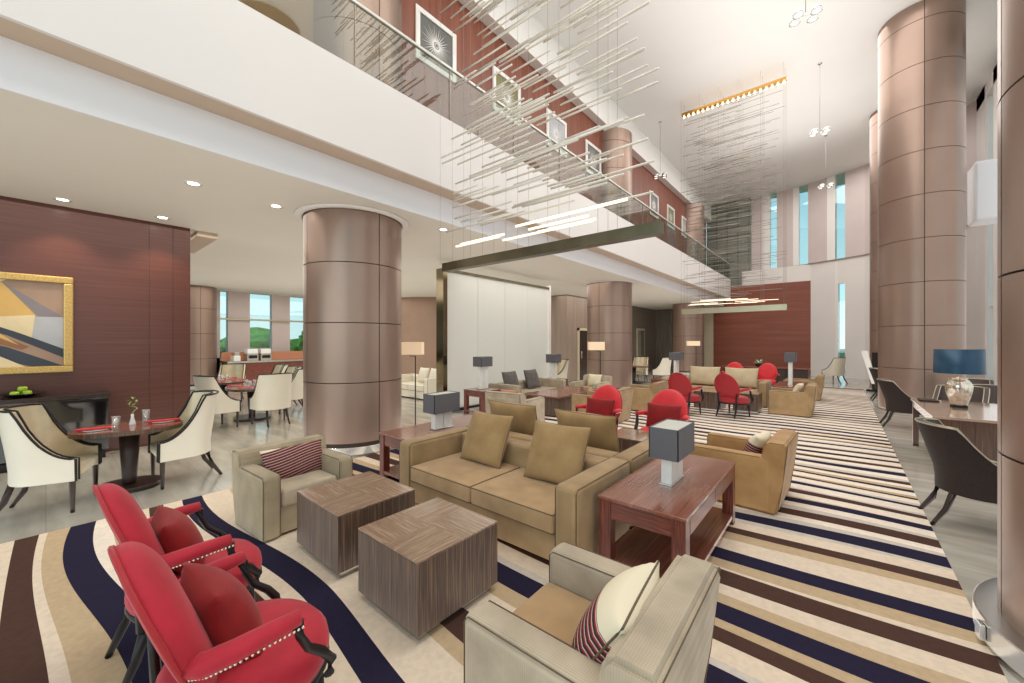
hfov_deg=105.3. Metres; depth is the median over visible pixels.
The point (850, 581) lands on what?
carpet
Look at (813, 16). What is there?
cluster
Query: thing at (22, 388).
apple
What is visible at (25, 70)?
ceiling beam
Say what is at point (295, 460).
throw cushion
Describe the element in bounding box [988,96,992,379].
window
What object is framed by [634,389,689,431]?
armchair
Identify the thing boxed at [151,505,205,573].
throw cushion
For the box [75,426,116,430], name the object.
napkin
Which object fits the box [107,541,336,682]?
armchair
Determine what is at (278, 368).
dining chair
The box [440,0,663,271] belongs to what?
chandelier
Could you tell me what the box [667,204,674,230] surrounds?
wall picture
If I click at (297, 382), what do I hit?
dining chair
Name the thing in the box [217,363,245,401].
dining chair
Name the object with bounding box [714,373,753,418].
armchair
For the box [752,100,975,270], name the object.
wall
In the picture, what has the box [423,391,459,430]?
table lamp
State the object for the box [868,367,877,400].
desk chair
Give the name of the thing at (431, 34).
wall picture
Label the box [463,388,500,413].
end table
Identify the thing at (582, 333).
door
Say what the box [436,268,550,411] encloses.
partition wall
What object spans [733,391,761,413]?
table
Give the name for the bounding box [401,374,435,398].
sofa
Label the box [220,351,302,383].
counter
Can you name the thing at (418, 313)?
wall
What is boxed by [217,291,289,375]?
wall
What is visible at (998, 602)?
column
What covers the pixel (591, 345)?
floor lamp
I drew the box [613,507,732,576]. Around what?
shelf
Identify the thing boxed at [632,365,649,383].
dining table
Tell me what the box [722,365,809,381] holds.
console table
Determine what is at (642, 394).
armchair
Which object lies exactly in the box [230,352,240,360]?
canister
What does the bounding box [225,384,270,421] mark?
dining table
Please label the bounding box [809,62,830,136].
cluster
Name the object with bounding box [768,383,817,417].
armchair
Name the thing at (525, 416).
throw cushion
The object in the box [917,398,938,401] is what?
desk tray
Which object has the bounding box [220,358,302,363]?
countertop
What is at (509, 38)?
trim
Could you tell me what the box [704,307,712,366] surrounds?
wall
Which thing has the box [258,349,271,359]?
coffee machine
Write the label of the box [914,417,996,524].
desk chair
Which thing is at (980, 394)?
desk chair
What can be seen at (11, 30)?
trim
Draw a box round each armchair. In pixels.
[92,483,261,682]
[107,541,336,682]
[232,434,352,541]
[464,542,720,682]
[485,391,544,421]
[570,374,611,387]
[571,387,633,422]
[575,385,621,429]
[621,380,668,410]
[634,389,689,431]
[668,372,703,414]
[690,429,798,514]
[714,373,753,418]
[720,362,742,372]
[758,363,779,385]
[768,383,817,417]
[783,374,824,400]
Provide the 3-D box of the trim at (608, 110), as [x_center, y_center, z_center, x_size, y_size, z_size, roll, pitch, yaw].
[1.730,-6.980,10.426,0.050,0.840,28.200,0,0,40]
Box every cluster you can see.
[653,121,666,178]
[789,0,822,26]
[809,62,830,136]
[817,135,833,188]
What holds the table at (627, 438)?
on the carpet
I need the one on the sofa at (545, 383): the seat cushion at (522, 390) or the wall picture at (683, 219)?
the seat cushion at (522, 390)
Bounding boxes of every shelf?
[384,464,398,478]
[467,407,480,411]
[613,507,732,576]
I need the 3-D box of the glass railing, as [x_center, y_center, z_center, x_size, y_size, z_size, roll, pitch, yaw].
[2.382,-3.638,9.686,0.044,0.795,27.916,0,0,40]
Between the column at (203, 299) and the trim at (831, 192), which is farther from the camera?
the trim at (831, 192)
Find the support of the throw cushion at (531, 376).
on the sofa at (545, 383)
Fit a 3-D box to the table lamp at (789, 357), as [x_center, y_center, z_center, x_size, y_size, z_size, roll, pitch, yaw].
[6.984,0.670,9.804,0.240,0.780,0.360,0,0,40]
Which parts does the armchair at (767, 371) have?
backrest, seat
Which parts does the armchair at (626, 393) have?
armrest, backrest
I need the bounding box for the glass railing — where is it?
[348,0,729,273]
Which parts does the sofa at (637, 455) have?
backrest, armrest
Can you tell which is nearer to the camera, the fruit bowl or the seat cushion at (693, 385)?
the fruit bowl
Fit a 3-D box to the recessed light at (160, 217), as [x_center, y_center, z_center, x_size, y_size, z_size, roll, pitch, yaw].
[-5.210,-1.847,5.832,0.180,0.006,0.180,0,0,40]
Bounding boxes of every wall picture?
[415,3,456,82]
[492,65,520,125]
[546,108,566,157]
[585,139,600,179]
[649,190,658,219]
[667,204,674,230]
[681,216,686,237]
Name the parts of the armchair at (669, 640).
armrest, armrest, backrest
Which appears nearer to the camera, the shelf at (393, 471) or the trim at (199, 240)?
the shelf at (393, 471)
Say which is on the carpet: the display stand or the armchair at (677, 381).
the armchair at (677, 381)
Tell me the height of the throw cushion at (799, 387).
0.286 m
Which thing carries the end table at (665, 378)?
on the carpet
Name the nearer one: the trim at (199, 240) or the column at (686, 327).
the trim at (199, 240)
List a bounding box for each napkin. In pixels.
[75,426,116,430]
[145,418,179,422]
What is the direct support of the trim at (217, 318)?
attached to the wall at (237, 303)
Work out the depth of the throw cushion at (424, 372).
11.37 m
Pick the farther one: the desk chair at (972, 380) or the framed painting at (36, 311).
the desk chair at (972, 380)
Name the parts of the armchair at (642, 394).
armrest, armrest, backrest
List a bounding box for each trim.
[0,17,728,298]
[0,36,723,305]
[149,221,149,433]
[190,230,217,252]
[217,318,302,321]
[458,0,710,222]
[477,0,710,219]
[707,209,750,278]
[762,175,839,377]
[795,225,967,265]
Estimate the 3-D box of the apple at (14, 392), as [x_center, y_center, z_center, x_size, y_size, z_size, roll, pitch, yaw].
[-6.221,0.654,4.892,0.088,0.088,0.087,0,0,40]
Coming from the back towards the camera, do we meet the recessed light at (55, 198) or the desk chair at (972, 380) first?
the desk chair at (972, 380)
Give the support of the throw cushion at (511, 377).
on the sofa at (545, 383)
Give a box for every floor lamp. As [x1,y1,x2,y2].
[402,342,423,424]
[588,342,604,374]
[686,341,699,346]
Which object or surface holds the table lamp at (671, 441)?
on the end table at (680, 519)
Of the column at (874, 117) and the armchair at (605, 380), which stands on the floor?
the column at (874, 117)
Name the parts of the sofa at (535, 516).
armrest, backrest, armrest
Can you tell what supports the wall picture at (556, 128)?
attached to the wall at (421, 83)
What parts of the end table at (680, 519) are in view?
leg, leg, drawer, drawer, leg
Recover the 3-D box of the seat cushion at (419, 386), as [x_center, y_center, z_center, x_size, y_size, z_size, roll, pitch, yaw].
[-2.452,1.295,11.073,0.704,0.150,0.685,0,0,40]
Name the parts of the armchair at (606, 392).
armrest, backrest, armrest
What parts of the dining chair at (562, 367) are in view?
backrest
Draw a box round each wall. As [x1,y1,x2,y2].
[0,0,730,297]
[0,196,189,451]
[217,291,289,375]
[238,0,705,264]
[402,297,435,373]
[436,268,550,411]
[551,294,568,381]
[569,295,586,381]
[632,306,654,369]
[655,309,672,369]
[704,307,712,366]
[713,281,810,375]
[742,226,975,379]
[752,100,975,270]
[967,158,996,226]
[976,64,997,384]
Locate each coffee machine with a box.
[243,349,258,360]
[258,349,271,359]
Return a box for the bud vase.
[127,396,137,424]
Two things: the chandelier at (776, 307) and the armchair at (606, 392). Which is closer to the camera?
the armchair at (606, 392)
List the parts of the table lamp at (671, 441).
lamp shade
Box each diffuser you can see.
[429,391,454,394]
[652,419,691,429]
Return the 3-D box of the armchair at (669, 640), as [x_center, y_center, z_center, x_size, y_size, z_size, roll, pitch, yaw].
[0.336,1.256,1.585,0.778,0.660,0.750,0,0,39]
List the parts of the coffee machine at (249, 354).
lid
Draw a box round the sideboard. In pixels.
[0,391,110,473]
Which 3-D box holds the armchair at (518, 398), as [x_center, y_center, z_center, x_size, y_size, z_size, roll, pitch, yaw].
[0.063,1.256,7.415,0.800,0.660,0.898,0,0,34]
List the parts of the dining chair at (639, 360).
backrest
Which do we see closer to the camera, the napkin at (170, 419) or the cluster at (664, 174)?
the napkin at (170, 419)
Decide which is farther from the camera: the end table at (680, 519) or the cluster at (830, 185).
the cluster at (830, 185)
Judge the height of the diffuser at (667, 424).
0.006 m
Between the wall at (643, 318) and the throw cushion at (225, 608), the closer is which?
the throw cushion at (225, 608)
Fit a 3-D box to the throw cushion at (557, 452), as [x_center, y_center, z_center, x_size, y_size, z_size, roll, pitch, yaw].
[0.389,0.975,3.420,0.572,0.482,0.276,0,0,34]
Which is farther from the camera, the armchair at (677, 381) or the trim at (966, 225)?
the trim at (966, 225)
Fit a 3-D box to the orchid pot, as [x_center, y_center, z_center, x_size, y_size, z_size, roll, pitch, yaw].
[9.877,0.850,15.609,0.554,0.300,0.547,0,0,40]
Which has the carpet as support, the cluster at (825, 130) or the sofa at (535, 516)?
the sofa at (535, 516)
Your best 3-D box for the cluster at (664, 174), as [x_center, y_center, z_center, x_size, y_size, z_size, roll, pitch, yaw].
[4.996,-6.474,13.181,0.430,1.852,0.346,0,0,20]
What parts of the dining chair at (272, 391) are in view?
leg, backrest, leg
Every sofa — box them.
[399,427,628,559]
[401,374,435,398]
[467,425,654,526]
[488,377,565,398]
[686,376,771,406]
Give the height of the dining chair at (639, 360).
1.002 m
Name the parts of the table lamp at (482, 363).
lamp shade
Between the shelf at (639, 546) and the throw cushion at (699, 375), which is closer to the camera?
the shelf at (639, 546)
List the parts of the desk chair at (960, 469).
leg, leg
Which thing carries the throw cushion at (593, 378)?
on the armchair at (605, 380)
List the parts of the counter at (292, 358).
panel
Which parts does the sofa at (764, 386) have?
armrest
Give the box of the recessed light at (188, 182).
[183,180,202,186]
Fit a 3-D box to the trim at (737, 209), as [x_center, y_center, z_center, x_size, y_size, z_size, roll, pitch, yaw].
[11.481,-5.150,20.768,2.100,4.500,0.020,0,0,40]
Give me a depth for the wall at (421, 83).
7.94 m
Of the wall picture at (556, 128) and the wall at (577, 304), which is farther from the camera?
the wall at (577, 304)
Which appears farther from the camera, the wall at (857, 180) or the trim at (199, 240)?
the wall at (857, 180)
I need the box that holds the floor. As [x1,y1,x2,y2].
[0,370,1019,682]
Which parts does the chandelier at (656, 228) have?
rod, rod, rod, rod, rod, rod, rod, rod, rod, lit rod, rod, lit rod, rod, rod, rod, rod, rod, rod, rod, rod, rod, rod, rod, rod, rod, rod, rod, rod, rod, rod, rod, rod, rod, rod, rod, rod, rod, rod, rod, rod, rod, rod, rod, rod, rod, rod, rod, rod, rod, rod, rod, rod, rod, rod, rod, lit rod, rod, rod, rod, lit rod, rod, rod, rod, rod, rod, rod, rod, lit rod, rod, rod, lit rod, rod, rod, rod, rod, rod, rod, rod, rod, rod, rod, rod, rod, rod, rod, rod, rod, rod, rod, rod, rod, rod, rod, rod, rod, rod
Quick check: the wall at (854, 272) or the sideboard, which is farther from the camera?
the wall at (854, 272)
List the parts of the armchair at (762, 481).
armrest, armrest, backrest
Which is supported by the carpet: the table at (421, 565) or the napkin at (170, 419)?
the table at (421, 565)
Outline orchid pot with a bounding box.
[755,359,765,366]
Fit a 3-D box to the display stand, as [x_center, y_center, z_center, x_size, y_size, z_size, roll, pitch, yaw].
[11.512,0.950,12.555,0.140,1.300,0.480,0,0,-22]
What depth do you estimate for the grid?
20.65 m
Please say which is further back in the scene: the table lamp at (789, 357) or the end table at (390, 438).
the table lamp at (789, 357)
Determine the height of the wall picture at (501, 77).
0.920 m
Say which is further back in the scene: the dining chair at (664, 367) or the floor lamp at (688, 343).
the floor lamp at (688, 343)
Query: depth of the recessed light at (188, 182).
4.57 m
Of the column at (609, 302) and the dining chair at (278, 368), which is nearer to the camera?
the dining chair at (278, 368)
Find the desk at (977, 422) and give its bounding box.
[910,398,996,461]
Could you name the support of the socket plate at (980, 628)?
attached to the column at (998, 602)
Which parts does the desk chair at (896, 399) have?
leg, leg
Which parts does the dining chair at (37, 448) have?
leg, leg, leg, seat, leg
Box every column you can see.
[190,285,216,390]
[294,0,408,457]
[583,127,635,388]
[670,203,705,375]
[870,110,877,388]
[878,0,965,413]
[972,0,1023,682]
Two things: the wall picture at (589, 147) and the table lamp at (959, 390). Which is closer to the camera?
the table lamp at (959, 390)
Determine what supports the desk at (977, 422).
on the floor
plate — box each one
[83,428,109,431]
[975,618,985,640]
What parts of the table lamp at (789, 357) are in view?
lamp shade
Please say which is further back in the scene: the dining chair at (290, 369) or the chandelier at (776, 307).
the chandelier at (776, 307)
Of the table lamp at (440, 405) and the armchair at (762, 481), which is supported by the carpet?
the armchair at (762, 481)
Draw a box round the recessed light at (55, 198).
[52,197,72,201]
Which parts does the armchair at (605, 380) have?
armrest, backrest, armrest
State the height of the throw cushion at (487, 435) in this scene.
0.482 m
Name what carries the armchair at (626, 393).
on the carpet
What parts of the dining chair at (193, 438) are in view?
leg, seat, leg, backrest, leg, leg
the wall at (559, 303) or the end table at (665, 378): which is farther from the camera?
the wall at (559, 303)
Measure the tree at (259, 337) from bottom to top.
3.112 m
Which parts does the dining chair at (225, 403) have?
leg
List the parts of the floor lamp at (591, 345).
lamp shade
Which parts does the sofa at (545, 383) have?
armrest, backrest, armrest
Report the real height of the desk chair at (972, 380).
0.889 m
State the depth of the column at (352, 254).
5.42 m
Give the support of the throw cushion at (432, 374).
on the sofa at (408, 380)
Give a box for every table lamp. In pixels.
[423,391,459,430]
[473,356,492,389]
[546,354,560,378]
[649,418,693,486]
[669,352,683,372]
[784,352,796,383]
[933,349,986,407]
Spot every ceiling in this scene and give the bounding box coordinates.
[0,89,722,309]
[518,0,996,205]
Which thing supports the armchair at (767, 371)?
on the carpet
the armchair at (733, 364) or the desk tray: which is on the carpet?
the armchair at (733, 364)
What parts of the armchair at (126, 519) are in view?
leg, leg, backrest, post, armrest, seat, seat frame, armrest, nailhead trim, leg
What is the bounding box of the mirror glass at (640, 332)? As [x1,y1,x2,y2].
[638,330,643,355]
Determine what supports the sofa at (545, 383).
on the floor
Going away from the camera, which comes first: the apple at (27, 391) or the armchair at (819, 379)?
the apple at (27, 391)
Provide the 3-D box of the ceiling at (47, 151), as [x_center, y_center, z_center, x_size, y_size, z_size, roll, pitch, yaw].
[-2.698,-1.900,14.141,12.890,0.100,28.200,0,0,40]
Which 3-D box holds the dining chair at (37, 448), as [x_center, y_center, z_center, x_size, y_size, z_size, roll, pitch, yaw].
[-4.479,1.107,3.761,0.609,1.002,0.657,0,0,-32]
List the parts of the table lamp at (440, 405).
lamp shade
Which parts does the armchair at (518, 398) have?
backrest, armrest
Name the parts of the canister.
lid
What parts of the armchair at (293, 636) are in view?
post, backrest, armrest, armrest, seat, nailhead trim, seat frame, leg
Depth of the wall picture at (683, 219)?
18.15 m
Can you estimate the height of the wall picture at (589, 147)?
0.920 m
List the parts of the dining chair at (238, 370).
backrest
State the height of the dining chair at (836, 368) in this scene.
1.002 m
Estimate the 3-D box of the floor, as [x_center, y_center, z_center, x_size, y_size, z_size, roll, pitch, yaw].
[1.125,1.700,11.456,22.200,0.200,29.000,0,0,40]
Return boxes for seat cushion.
[281,470,336,505]
[402,381,423,389]
[408,383,423,391]
[411,452,517,501]
[471,468,556,533]
[512,583,591,645]
[521,389,534,398]
[525,386,554,390]
[692,384,714,391]
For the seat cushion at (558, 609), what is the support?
on the armchair at (669, 640)
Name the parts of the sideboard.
door, door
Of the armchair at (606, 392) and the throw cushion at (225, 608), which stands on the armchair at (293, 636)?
the throw cushion at (225, 608)
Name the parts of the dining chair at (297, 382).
backrest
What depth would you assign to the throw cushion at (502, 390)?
7.30 m
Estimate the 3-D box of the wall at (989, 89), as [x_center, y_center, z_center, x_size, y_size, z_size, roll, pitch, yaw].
[6.969,-2.900,3.095,0.300,9.000,22.900,0,0,40]
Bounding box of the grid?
[707,198,751,285]
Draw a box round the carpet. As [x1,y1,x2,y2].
[0,387,1007,682]
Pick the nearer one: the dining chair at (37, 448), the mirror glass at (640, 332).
the dining chair at (37, 448)
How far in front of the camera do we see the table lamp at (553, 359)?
10.99 m
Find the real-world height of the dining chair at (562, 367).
1.002 m
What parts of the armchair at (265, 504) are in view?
armrest, backrest, armrest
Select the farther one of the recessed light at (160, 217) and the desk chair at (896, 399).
the desk chair at (896, 399)
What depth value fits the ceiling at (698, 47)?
10.76 m
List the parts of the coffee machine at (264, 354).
lid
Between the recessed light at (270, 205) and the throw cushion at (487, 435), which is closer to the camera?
the throw cushion at (487, 435)
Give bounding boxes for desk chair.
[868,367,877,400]
[877,378,921,426]
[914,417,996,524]
[932,385,989,402]
[948,378,994,384]
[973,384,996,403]
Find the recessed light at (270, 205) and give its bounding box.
[268,204,282,208]
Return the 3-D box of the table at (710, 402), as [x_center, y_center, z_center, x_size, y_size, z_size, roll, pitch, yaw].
[4.650,1.368,9.184,0.560,0.436,0.550,0,0,40]
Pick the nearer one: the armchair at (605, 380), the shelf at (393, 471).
the shelf at (393, 471)
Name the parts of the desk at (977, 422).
leg, panel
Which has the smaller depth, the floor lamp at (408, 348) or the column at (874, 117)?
the floor lamp at (408, 348)
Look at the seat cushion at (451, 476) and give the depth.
3.63 m
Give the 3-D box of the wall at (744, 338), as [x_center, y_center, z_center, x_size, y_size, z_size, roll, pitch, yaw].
[12.435,-0.625,19.687,4.150,4.450,0.150,0,0,40]
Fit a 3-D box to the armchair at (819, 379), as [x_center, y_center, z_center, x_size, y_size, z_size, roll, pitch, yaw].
[8.149,1.256,10.915,0.898,0.660,0.800,0,0,40]
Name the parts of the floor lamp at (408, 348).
lamp shade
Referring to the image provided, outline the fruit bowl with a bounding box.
[0,391,46,397]
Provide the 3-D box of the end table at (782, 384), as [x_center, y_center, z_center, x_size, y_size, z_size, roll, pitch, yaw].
[6.951,1.323,9.734,0.620,0.526,1.550,0,0,40]
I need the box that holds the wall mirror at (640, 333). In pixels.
[636,328,644,356]
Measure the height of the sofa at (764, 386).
0.600 m
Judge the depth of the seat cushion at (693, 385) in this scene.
10.48 m
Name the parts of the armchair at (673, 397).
armrest, seat, backrest, armrest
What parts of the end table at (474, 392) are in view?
leg, leg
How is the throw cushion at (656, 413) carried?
on the armchair at (673, 397)
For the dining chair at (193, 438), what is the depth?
4.50 m
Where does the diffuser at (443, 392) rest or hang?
attached to the table lamp at (440, 405)
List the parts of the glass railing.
post, post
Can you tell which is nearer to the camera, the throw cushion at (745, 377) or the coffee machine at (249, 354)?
the throw cushion at (745, 377)
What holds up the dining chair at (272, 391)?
on the floor
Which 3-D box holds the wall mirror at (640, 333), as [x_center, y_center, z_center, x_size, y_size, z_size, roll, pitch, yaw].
[6.939,0.275,21.067,0.035,1.950,1.100,0,0,40]
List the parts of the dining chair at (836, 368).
backrest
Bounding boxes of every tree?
[220,327,296,357]
[291,331,302,350]
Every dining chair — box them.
[0,403,101,512]
[148,390,222,489]
[192,375,240,426]
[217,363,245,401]
[249,373,292,426]
[270,364,287,373]
[278,368,302,413]
[280,366,302,409]
[557,359,568,385]
[632,356,648,382]
[652,357,671,377]
[822,357,847,383]
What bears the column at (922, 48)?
on the floor
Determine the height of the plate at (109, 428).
0.012 m
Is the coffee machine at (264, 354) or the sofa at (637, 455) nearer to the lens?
the sofa at (637, 455)
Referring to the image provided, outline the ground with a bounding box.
[220,349,844,375]
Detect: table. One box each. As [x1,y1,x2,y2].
[67,419,182,494]
[217,378,247,394]
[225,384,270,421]
[297,471,414,577]
[358,497,496,640]
[379,415,472,478]
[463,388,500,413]
[523,386,597,416]
[598,454,735,576]
[617,428,648,451]
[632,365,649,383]
[651,376,669,388]
[694,389,725,411]
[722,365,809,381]
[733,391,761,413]
[772,381,808,388]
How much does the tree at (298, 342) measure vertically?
3.319 m
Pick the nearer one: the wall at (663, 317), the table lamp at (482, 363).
the table lamp at (482, 363)
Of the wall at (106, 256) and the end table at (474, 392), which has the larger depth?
the end table at (474, 392)
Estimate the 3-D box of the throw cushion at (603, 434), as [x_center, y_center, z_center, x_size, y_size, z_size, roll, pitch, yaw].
[0.771,0.960,4.000,0.704,0.501,0.249,0,0,40]
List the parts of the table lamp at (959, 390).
lamp shade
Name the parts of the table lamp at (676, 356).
lamp shade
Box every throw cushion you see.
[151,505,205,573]
[180,562,263,660]
[260,439,321,478]
[417,367,429,381]
[429,368,435,377]
[460,410,513,468]
[488,399,537,435]
[500,389,518,392]
[501,371,519,384]
[523,369,540,388]
[523,420,591,483]
[554,408,619,451]
[572,560,659,662]
[586,397,614,415]
[587,374,601,385]
[646,402,681,425]
[690,366,720,384]
[725,367,758,388]
[743,431,770,453]
[793,383,803,391]
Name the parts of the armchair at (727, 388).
backrest, seat, seat frame, armrest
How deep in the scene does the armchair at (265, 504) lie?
3.26 m
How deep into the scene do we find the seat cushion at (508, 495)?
3.07 m
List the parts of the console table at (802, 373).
door, door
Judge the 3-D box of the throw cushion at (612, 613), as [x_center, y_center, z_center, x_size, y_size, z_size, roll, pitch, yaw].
[0.398,1.065,1.494,0.266,0.319,0.464,0,0,34]
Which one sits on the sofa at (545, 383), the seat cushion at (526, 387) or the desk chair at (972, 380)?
the seat cushion at (526, 387)
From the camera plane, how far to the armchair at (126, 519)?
1.81 m
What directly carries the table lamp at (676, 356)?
on the end table at (665, 378)
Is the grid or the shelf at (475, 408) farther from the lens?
the grid
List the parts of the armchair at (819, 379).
armrest, armrest, backrest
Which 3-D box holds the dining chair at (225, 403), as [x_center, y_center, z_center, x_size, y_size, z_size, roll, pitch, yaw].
[-5.496,1.107,7.211,0.657,1.002,0.609,0,0,30]
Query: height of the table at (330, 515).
0.436 m
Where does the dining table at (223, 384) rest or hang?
on the floor
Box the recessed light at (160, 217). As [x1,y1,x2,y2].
[155,216,170,219]
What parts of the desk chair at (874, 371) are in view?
backrest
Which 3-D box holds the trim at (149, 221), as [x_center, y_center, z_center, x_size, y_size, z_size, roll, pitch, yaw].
[-6.113,-0.125,5.393,0.005,3.450,2.206,0,0,40]
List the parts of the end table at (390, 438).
leg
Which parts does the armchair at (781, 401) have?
armrest, armrest, backrest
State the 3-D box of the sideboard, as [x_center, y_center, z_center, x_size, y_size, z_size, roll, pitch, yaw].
[-6.450,1.155,4.666,0.380,0.890,2.300,0,0,40]
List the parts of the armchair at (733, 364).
backrest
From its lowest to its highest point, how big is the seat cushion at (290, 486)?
0.140 m
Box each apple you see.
[9,390,19,394]
[17,385,27,391]
[22,390,32,393]
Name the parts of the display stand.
frame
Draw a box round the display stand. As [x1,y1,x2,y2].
[861,351,877,391]
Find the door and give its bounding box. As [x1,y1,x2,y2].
[577,328,587,380]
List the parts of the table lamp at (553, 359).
lamp shade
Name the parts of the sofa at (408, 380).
armrest, backrest, armrest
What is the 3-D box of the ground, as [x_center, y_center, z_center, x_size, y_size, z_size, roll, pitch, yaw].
[25.706,2.100,30.646,240.000,0.200,200.000,0,0,40]
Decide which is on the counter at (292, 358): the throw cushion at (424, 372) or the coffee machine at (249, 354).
the coffee machine at (249, 354)
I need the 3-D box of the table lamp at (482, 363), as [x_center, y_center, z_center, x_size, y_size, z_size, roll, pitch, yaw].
[-0.653,0.700,8.745,0.260,0.720,0.360,0,0,40]
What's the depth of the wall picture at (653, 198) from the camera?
15.24 m
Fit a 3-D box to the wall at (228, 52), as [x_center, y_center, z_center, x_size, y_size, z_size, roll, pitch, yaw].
[2.413,-2.735,9.723,0.040,1.010,28.000,0,0,40]
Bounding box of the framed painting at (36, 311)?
[0,272,72,374]
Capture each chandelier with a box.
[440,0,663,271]
[681,76,786,314]
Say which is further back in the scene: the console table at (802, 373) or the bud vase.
the console table at (802, 373)
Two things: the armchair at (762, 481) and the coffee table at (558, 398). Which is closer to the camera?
the armchair at (762, 481)
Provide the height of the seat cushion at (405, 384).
0.150 m
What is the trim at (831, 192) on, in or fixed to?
attached to the wall at (854, 272)
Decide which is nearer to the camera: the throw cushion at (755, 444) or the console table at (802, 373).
the throw cushion at (755, 444)
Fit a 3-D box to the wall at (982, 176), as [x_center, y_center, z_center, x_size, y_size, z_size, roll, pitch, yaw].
[11.091,-3.425,8.905,0.850,1.350,0.700,0,0,40]
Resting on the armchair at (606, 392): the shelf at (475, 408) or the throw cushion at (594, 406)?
the throw cushion at (594, 406)
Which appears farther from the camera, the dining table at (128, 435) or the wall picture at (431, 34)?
the wall picture at (431, 34)
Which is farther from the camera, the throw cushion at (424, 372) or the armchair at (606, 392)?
the throw cushion at (424, 372)
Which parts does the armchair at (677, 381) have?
backrest, seat, armrest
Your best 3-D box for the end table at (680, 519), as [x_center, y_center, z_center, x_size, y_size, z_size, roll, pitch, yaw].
[1.280,1.323,3.070,0.585,0.526,1.450,0,0,40]

